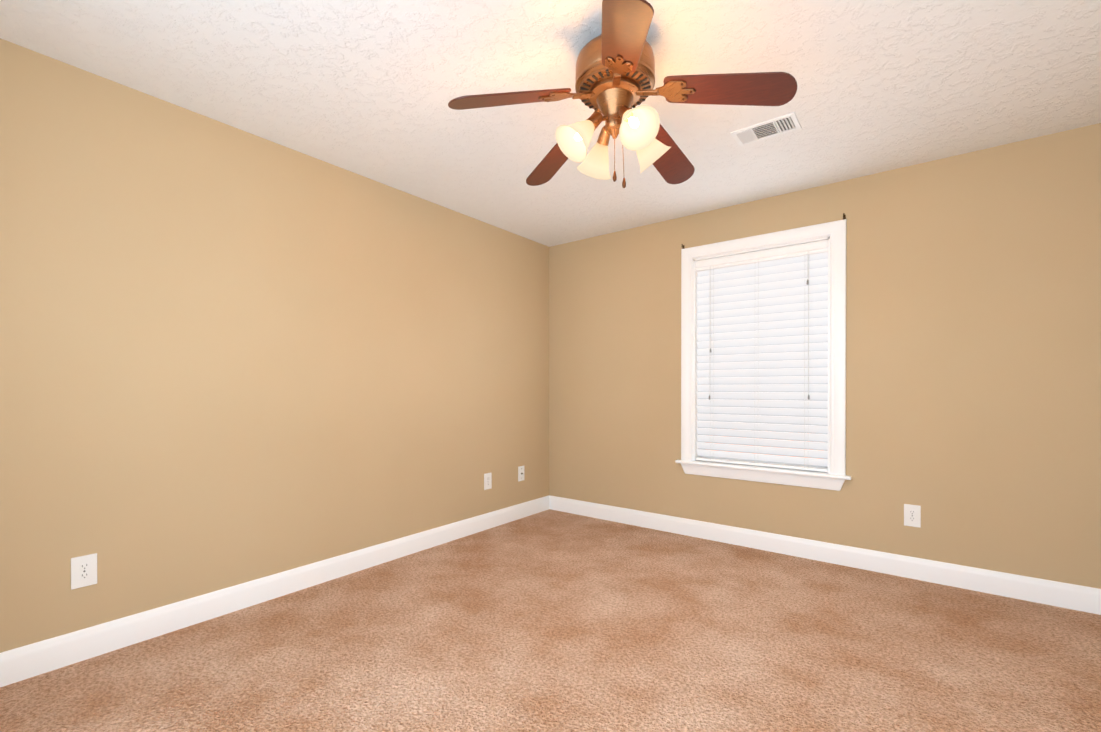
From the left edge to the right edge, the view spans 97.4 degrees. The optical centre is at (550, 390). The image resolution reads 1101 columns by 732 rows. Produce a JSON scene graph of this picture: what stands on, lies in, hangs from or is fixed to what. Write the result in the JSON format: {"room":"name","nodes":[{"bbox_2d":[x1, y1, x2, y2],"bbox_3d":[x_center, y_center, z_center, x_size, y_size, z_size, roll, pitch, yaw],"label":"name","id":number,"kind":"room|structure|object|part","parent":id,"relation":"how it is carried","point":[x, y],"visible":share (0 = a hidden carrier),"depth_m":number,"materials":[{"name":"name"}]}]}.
{"room":"empty bedroom","nodes":[
{"label":"empty bedroom","id":0,"kind":"room"},
{"bbox_2d":[0,38,548,652],"bbox_3d":[-1.269,-0.112,2.986,0.140,2.440,4.230,0,0,37],"label":"wall","id":1,"kind":"structure","parent":0,"point":[230,356],"depth_m":2.39,"materials":[{"name":"paint"}]},
{"bbox_2d":[71,553,96,589],"bbox_3d":[-1.932,0.748,2.005,0.008,0.128,0.079,0,0,37],"label":"electrical outlet","id":2,"kind":"object","parent":1,"relation":"attached to","point":[83,571],"visible":1,"depth_m":2.00,"materials":[{"name":"white plastic"}]},
{"bbox_2d":[0,496,547,686],"bbox_3d":[-1.207,1.046,2.944,0.015,0.125,3.950,0,0,37],"label":"baseboard","id":3,"kind":"structure","parent":1,"relation":"attached to","point":[34,659],"depth_m":2.38,"materials":[{"name":"white paint"}]},
{"bbox_2d":[484,473,491,489],"bbox_3d":[-0.500,0.724,3.871,0.008,0.128,0.079,0,0,37],"label":"electrical outlet","id":4,"kind":"object","parent":1,"relation":"attached to","point":[487,480],"visible":1,"depth_m":3.87,"materials":[{"name":"white plastic"}]},
{"bbox_2d":[518,466,523,481],"bbox_3d":[-0.248,0.717,4.192,0.016,0.128,0.079,0,0,37],"label":"outlet","id":5,"kind":"object","parent":1,"relation":"attached to","point":[520,473],"visible":1,"depth_m":4.18,"materials":[{"name":"white plastic"}]},
{"bbox_2d":[0,509,1100,731],"bbox_3d":[0.238,1.163,1.836,3.940,0.100,4.230,0,0,37],"label":"floor","id":6,"kind":"structure","parent":0,"point":[549,620],"depth_m":2.04,"materials":[{"name":"carpet"}]},
{"bbox_2d":[0,0,1100,246],"bbox_3d":[0.238,-1.377,1.824,3.940,0.100,4.230,0,0,37],"label":"ceiling","id":7,"kind":"structure","parent":0,"point":[370,88],"depth_m":2.06,"materials":[{"name":"white paint"}]},
{"bbox_2d":[448,0,796,187],"bbox_3d":[0.277,-1.040,1.867,1.186,0.573,1.151,0,0,37],"label":"ceiling fan","id":8,"kind":"object","parent":7,"relation":"hanging from","point":[615,75],"visible":1,"depth_m":1.74,"materials":[{"name":"brown wood"}]},
{"bbox_2d":[730,112,800,145],"bbox_3d":[1.095,-1.324,2.465,0.300,0.013,0.170,0,0,37],"label":"ceiling vent","id":9,"kind":"object","parent":7,"relation":"in","point":[744,136],"visible":1,"depth_m":2.46,"materials":[{"name":"white metal"}]},
{"bbox_2d":[753,117,794,137],"bbox_3d":[1.095,-1.329,2.465,0.256,0.001,0.126,0,0,37],"label":"vent grille","id":10,"kind":"object","parent":9,"relation":"attached to","point":[774,127],"visible":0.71,"depth_m":2.44,"materials":[{"name":"grey metal"}]},
{"bbox_2d":[549,123,1100,588],"bbox_3d":[1.483,-0.114,3.452,3.660,2.440,0.140,0,0,37],"label":"wall","id":11,"kind":"structure","parent":0,"point":[973,355],"depth_m":2.84,"materials":[{"name":"paint"}]},
{"bbox_2d":[675,219,851,490],"bbox_3d":[1.468,-0.224,3.429,1.155,1.720,0.189,0,0,37],"label":"window","id":12,"kind":"structure","parent":11,"relation":"in","point":[835,232],"depth_m":3.27,"materials":[{"name":"white paint"}]},
{"bbox_2d":[695,240,827,471],"bbox_3d":[1.464,-0.227,3.424,0.877,1.510,0.077,0,0,37],"label":"window blinds","id":13,"kind":"object","parent":12,"relation":"attached to","point":[762,345],"visible":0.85,"depth_m":3.39,"materials":[{"name":"white plastic"}]},
{"bbox_3d":[1.433,0.596,3.387,1.083,0.080,0.029,0,0,37],"label":"window trim apron","id":14,"kind":"part","parent":12,"relation":"part of","materials":[{"name":"white wood"}]},
{"bbox_3d":[1.514,-0.221,3.488,0.911,1.554,0.040,0,0,37],"label":"window sash","id":15,"kind":"part","parent":12,"relation":"part of","materials":[{"name":"white plastic"}]},
{"bbox_3d":[1.456,0.545,3.416,1.155,0.022,0.147,0,0,37],"label":"window stool trim","id":16,"kind":"part","parent":12,"relation":"part of","materials":[{"name":"white wood"}]},
{"bbox_3d":[1.514,-0.221,3.488,0.911,1.554,0.040,0,0,37],"label":"frame","id":17,"kind":"part","parent":12,"relation":"part of","materials":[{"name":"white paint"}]},
{"bbox_2d":[548,495,1100,614],"bbox_3d":[1.436,1.043,3.396,3.600,0.125,0.015,0,0,37],"label":"baseboard","id":18,"kind":"structure","parent":11,"relation":"attached to","point":[1048,592],"depth_m":2.99,"materials":[{"name":"white paint"}]},
{"bbox_2d":[904,504,920,527],"bbox_3d":[2.139,0.739,2.861,0.079,0.128,0.007,0,0,37],"label":"outlet","id":19,"kind":"object","parent":11,"relation":"attached to","point":[909,509],"visible":1,"depth_m":2.86,"materials":[{"name":"white plastic"}]}
]}

